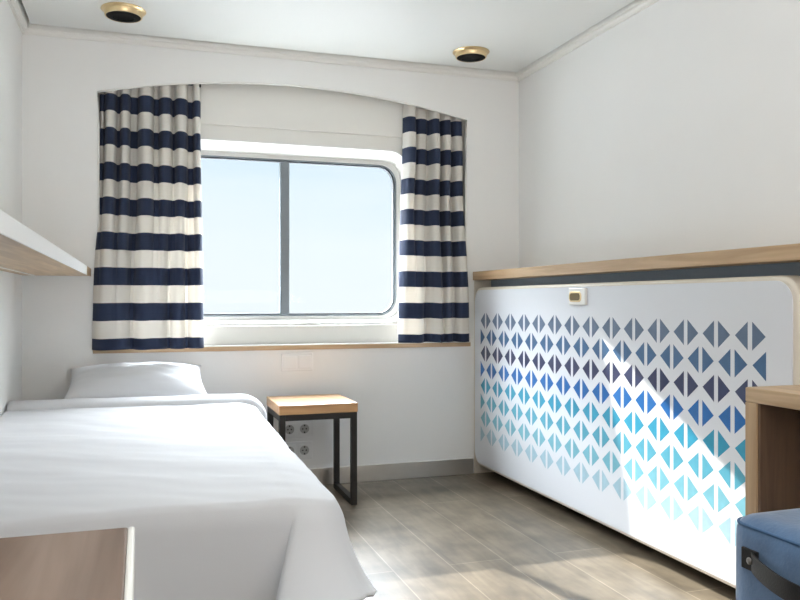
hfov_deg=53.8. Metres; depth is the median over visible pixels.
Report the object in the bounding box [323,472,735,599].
floor
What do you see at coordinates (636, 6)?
trim
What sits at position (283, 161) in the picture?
window
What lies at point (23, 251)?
wall shelf
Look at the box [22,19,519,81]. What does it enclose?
trim
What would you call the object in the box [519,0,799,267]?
wall
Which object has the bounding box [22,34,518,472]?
wall
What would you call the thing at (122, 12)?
recessed light
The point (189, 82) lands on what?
trim
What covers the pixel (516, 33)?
ceiling
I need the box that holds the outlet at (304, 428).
[300,424,308,432]
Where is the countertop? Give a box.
[0,527,134,599]
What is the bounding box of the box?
[99,84,464,141]
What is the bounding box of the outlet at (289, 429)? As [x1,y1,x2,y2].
[285,425,293,433]
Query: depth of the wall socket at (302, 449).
3.83 m
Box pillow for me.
[64,362,206,398]
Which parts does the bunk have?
finger pull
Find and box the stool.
[267,394,357,504]
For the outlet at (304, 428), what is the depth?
3.83 m
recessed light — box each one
[101,2,145,22]
[453,46,489,61]
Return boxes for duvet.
[0,394,376,599]
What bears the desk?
on the floor
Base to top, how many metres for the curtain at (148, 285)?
1.322 m
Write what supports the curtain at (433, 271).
hanging from the box
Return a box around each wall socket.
[285,420,311,438]
[285,441,311,458]
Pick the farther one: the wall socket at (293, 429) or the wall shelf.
the wall socket at (293, 429)
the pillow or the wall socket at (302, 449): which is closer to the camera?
the pillow
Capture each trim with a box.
[7,0,27,33]
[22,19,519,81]
[97,82,466,251]
[517,0,659,80]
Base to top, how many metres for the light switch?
0.088 m
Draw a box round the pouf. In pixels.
[736,508,799,599]
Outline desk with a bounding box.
[745,385,799,515]
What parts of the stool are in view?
leg, rail, leg, seat, rail, leg, rail, leg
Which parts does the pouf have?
strap handle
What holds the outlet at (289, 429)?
on the wall socket at (293, 429)
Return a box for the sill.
[93,324,470,353]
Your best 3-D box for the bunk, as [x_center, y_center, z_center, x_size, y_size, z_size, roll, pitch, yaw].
[0.747,0.388,3.108,0.090,0.916,2.135,0,0,-18]
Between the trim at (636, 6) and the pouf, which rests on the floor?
the pouf
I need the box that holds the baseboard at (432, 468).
[310,458,472,484]
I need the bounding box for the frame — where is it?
[473,243,799,472]
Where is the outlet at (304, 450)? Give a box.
[300,446,308,454]
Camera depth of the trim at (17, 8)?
3.26 m
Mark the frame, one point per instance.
(776, 260)
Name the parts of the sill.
sill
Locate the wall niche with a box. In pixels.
[201,124,464,325]
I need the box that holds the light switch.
[281,353,312,371]
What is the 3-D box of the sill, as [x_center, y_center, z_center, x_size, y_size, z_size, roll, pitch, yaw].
[-0.518,0.178,3.860,1.836,0.116,0.093,0,0,-18]
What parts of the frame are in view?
panel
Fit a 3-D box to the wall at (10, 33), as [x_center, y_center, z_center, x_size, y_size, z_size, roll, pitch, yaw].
[-0.875,-0.200,0.919,0.100,2.200,5.293,0,0,-18]
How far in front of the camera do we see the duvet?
1.71 m
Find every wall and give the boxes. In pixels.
[0,0,21,415]
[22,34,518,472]
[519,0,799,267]
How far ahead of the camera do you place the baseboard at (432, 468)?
3.98 m
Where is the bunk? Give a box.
[475,275,799,588]
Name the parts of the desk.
panel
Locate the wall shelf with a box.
[0,210,90,275]
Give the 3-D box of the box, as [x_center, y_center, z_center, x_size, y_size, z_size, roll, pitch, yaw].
[-0.529,-1.028,3.899,2.010,0.365,0.012,0,0,-18]
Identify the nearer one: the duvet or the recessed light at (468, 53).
the duvet
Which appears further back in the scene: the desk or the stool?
the stool
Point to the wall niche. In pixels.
(209, 131)
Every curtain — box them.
[92,84,203,350]
[398,104,468,342]
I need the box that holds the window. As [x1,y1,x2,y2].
[201,137,401,325]
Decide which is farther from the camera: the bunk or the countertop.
the bunk
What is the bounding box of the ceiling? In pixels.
[21,0,634,71]

